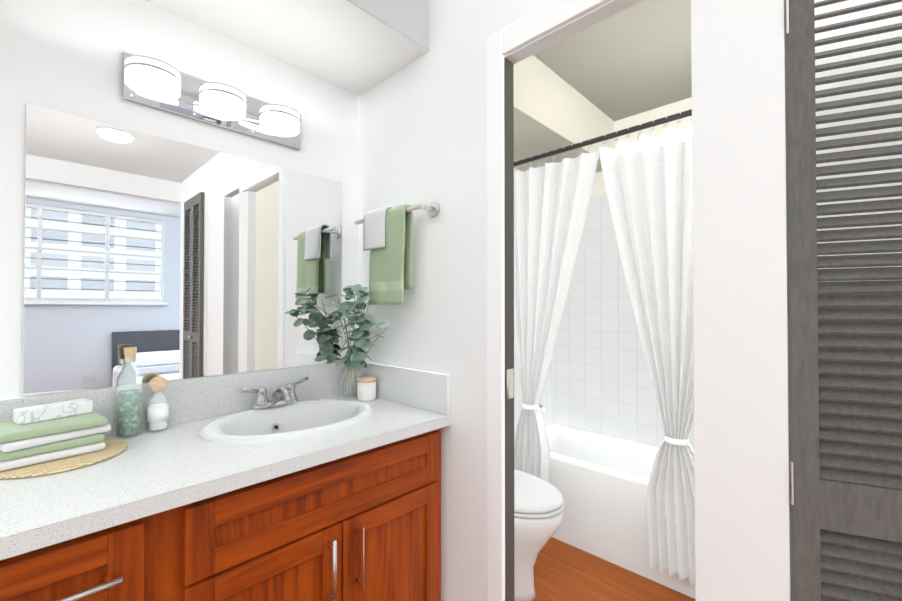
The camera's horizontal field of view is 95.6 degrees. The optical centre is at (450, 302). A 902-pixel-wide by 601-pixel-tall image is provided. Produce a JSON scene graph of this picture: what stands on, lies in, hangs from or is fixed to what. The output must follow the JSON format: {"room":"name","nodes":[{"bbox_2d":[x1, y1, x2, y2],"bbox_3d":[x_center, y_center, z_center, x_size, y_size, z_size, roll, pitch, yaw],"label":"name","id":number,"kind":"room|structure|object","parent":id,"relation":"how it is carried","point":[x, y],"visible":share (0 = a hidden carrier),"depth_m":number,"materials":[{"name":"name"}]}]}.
{"room":"bathroom","nodes":[
{"label":"bathroom","id":0,"kind":"room"},
{"bbox_2d":[0,363,354,432],"bbox_3d":[-0.993,0.310,1.144,0.018,0.134,1.730,-1,-1,44],"label":"backsplash","id":1,"kind":"structure","parent":0,"relation":"attached to","point":[185,397],"depth_m":1.31,"materials":[{"name":"grey stone"}]},
{"bbox_2d":[0,0,358,398],"bbox_3d":[-1.052,0.048,1.169,0.106,2.400,1.884,-1,-1,44],"label":"wall","id":2,"kind":"structure","parent":0,"point":[170,259],"depth_m":1.25,"materials":[{"name":"white paint"}]},
{"bbox_2d":[122,52,300,149],"bbox_3d":[-0.722,-0.663,1.335,0.167,0.135,0.551,-1,-1,44],"label":"sconce","id":3,"kind":"object","parent":2,"relation":"attached to","point":[156,83],"visible":1,"depth_m":1.29,"materials":[{"name":"white glass"}]},
{"bbox_2d":[144,0,428,94],"bbox_3d":[-0.840,-1.037,1.014,0.447,0.235,1.734,-1,-1,44],"label":"ceiling soffit","id":4,"kind":"structure","parent":0,"point":[358,47],"depth_m":1.40,"materials":[{"name":"white paint"}]},
{"bbox_2d":[356,361,449,412],"bbox_3d":[-0.202,0.315,1.571,0.535,0.134,0.019,-1,-1,44],"label":"backsplash","id":5,"kind":"structure","parent":0,"relation":"attached to","point":[420,387],"depth_m":1.50,"materials":[{"name":"grey stone"}]},
{"bbox_2d":[359,0,551,600],"bbox_3d":[-0.043,-0.033,1.475,0.942,2.132,0.050,-1,-1,44],"label":"wall","id":6,"kind":"structure","parent":0,"point":[421,128],"depth_m":1.40,"materials":[{"name":"white paint"}]},
{"bbox_2d":[355,202,439,304],"bbox_3d":[-0.228,-0.178,1.545,0.423,0.370,0.105,-1,-1,44],"label":"towel rail","id":7,"kind":"object","parent":6,"relation":"attached to","point":[388,236],"visible":1,"depth_m":1.49,"materials":[{"name":"green fabric"}]},
{"bbox_2d":[487,0,612,600],"bbox_3d":[0.357,0.208,1.075,0.620,2.076,0.064,-1,-1,44],"label":"door frame","id":8,"kind":"structure","parent":6,"relation":"attached to","point":[546,19],"depth_m":1.24,"materials":[{"name":"white paint"}]},
{"bbox_2d":[514,55,613,172],"bbox_3d":[0.347,-0.992,2.175,0.449,0.294,1.484,-1,-1,44],"label":"wall","id":9,"kind":"structure","parent":0,"point":[553,110],"depth_m":2.08,"materials":[{"name":"beige paint"}]},
{"bbox_2d":[531,537,694,600],"bbox_3d":[0.403,1.253,-0.797,4.905,0.060,5.870,-1,-1,44],"label":"floor","id":10,"kind":"structure","parent":0,"point":[563,571],"depth_m":1.84,"materials":[{"name":"brown wood"}]},
{"bbox_2d":[0,389,450,600],"bbox_3d":[-0.796,0.810,0.943,0.572,0.869,1.720,-1,-1,44],"label":"bathroom vanity","id":11,"kind":"object","parent":10,"relation":"on","point":[308,483],"depth_m":0.96,"materials":[{"name":"brown wood"}]},
{"bbox_2d":[0,438,127,478],"bbox_3d":[-0.946,0.370,0.989,0.258,0.008,0.258,-1,-1,44],"label":"woven mat","id":12,"kind":"object","parent":11,"relation":"on","point":[113,448],"visible":0.46,"depth_m":0.93,"materials":[{"name":"beige wicker"}]},
{"bbox_2d":[0,398,110,470],"bbox_3d":[-0.977,0.308,0.995,0.172,0.113,0.205,-1,-1,36],"label":"towel stack","id":13,"kind":"object","parent":12,"relation":"on","point":[32,435],"visible":1,"depth_m":0.96,"materials":[{"name":"green fabric"}]},
{"bbox_2d":[116,347,142,438],"bbox_3d":[-0.912,0.251,1.161,0.060,0.251,0.060,-1,-1,44],"label":"glass bottle","id":14,"kind":"object","parent":11,"relation":"on","point":[128,418],"visible":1,"depth_m":1.15,"materials":[{"name":"green"}]},
{"bbox_2d":[147,376,168,432],"bbox_3d":[-0.868,0.298,1.211,0.052,0.160,0.052,-1,-1,44],"label":"bottle","id":15,"kind":"object","parent":11,"relation":"on","point":[157,416],"visible":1,"depth_m":1.19,"materials":[{"name":"white glass"}]},
{"bbox_2d":[236,377,311,408],"bbox_3d":[-0.591,0.360,1.423,0.153,0.157,0.264,-1,-1,44],"label":"faucet","id":16,"kind":"object","parent":11,"relation":"on","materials":[{"name":"silver metal"}]},
{"bbox_2d":[180,393,399,452],"bbox_3d":[-0.508,0.441,1.326,0.410,0.156,0.536,-1,-1,44],"label":"sink","id":17,"kind":"object","parent":11,"relation":"in","point":[227,429],"depth_m":1.38,"materials":[{"name":"white ceramic"}]},
{"bbox_2d":[325,284,393,397],"bbox_3d":[-0.377,0.155,1.563,0.284,0.454,0.223,-1,-1,44],"label":"vase","id":18,"kind":"object","parent":11,"relation":"on","point":[354,357],"visible":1,"depth_m":1.60,"materials":[{"name":"clear glass"}]},
{"bbox_2d":[357,376,376,400],"bbox_3d":[-0.335,0.340,1.622,0.077,0.084,0.077,-1,-1,44],"label":"candle","id":19,"kind":"object","parent":11,"relation":"on","point":[366,388],"visible":0.98,"depth_m":1.59,"materials":[{"name":"white wax"}]},
{"bbox_2d":[514,469,563,600],"bbox_3d":[0.215,0.858,1.868,0.627,0.797,0.424,-1,-1,44],"label":"toilet","id":20,"kind":"object","parent":10,"relation":"on","point":[538,509],"visible":0.27,"depth_m":1.68,"materials":[{"name":"white ceramic"}]},
{"bbox_2d":[539,404,694,598],"bbox_3d":[0.979,0.935,2.177,1.314,0.650,0.562,-1,-1,44],"label":"bathtub","id":21,"kind":"object","parent":10,"relation":"on","point":[599,482],"visible":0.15,"depth_m":2.06,"materials":[{"name":"white ceramic"}]},
{"bbox_2d":[534,0,691,120],"bbox_3d":[0.716,-1.194,1.895,1.485,0.100,1.586,-1,-1,44],"label":"ceiling","id":22,"kind":"structure","parent":0,"point":[635,59],"depth_m":1.92,"materials":[{"name":"beige paint"}]},
{"bbox_2d":[551,97,691,447],"bbox_3d":[1.213,0.063,2.433,1.530,2.400,0.100,-1,-1,44],"label":"wall","id":23,"kind":"structure","parent":0,"point":[598,188],"depth_m":2.43,"materials":[{"name":"beige paint"}]},
{"bbox_2d":[551,194,693,448],"bbox_3d":[1.176,0.073,2.394,1.328,1.520,0.006,-1,-1,44],"label":"wall tile","id":24,"kind":"structure","parent":23,"relation":"attached to","point":[601,383],"depth_m":2.60,"materials":[{"name":"white tile"}]},
{"bbox_2d":[691,0,790,600],"bbox_3d":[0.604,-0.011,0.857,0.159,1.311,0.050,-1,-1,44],"label":"wall","id":25,"kind":"structure","parent":0,"point":[740,306],"depth_m":0.83,"materials":[{"name":"white paint"}]},
{"bbox_2d":[784,0,901,600],"bbox_3d":[0.792,0.221,0.733,0.303,2.018,0.038,0,-1,24],"label":"door","id":26,"kind":"structure","parent":25,"relation":"attached to","point":[845,399],"depth_m":0.76,"materials":[{"name":"paint"}]},
{"bbox_2d":[814,0,901,281],"bbox_3d":[1.106,0.045,0.999,0.395,2.400,0.050,-1,-1,44],"label":"wall","id":27,"kind":"structure","parent":0,"point":[859,27],"depth_m":1.04,"materials":[{"name":"white paint"}]},
{"bbox_3d":[0.148,0.062,2.352,0.100,2.400,1.486,-1,-1,44],"label":"wall","id":28,"kind":"structure","parent":0,"visible":0},
{"bbox_2d":[514,325,550,433],"bbox_3d":[0.500,0.076,2.644,0.006,1.520,0.563,-1,-1,44],"label":"wall tile","id":29,"kind":"structure","parent":28,"relation":"attached to","point":[545,401],"depth_m":2.57,"materials":[{"name":"white tile"}]},
{"bbox_2d":[514,109,694,585],"bbox_3d":[0.747,0.171,1.943,1.326,1.972,0.078,-1,-1,44],"label":"shower curtain","id":30,"kind":"object","parent":28,"relation":"attached to","point":[648,182],"visible":0.75,"depth_m":1.84,"materials":[{"name":"white fabric"}]}
]}

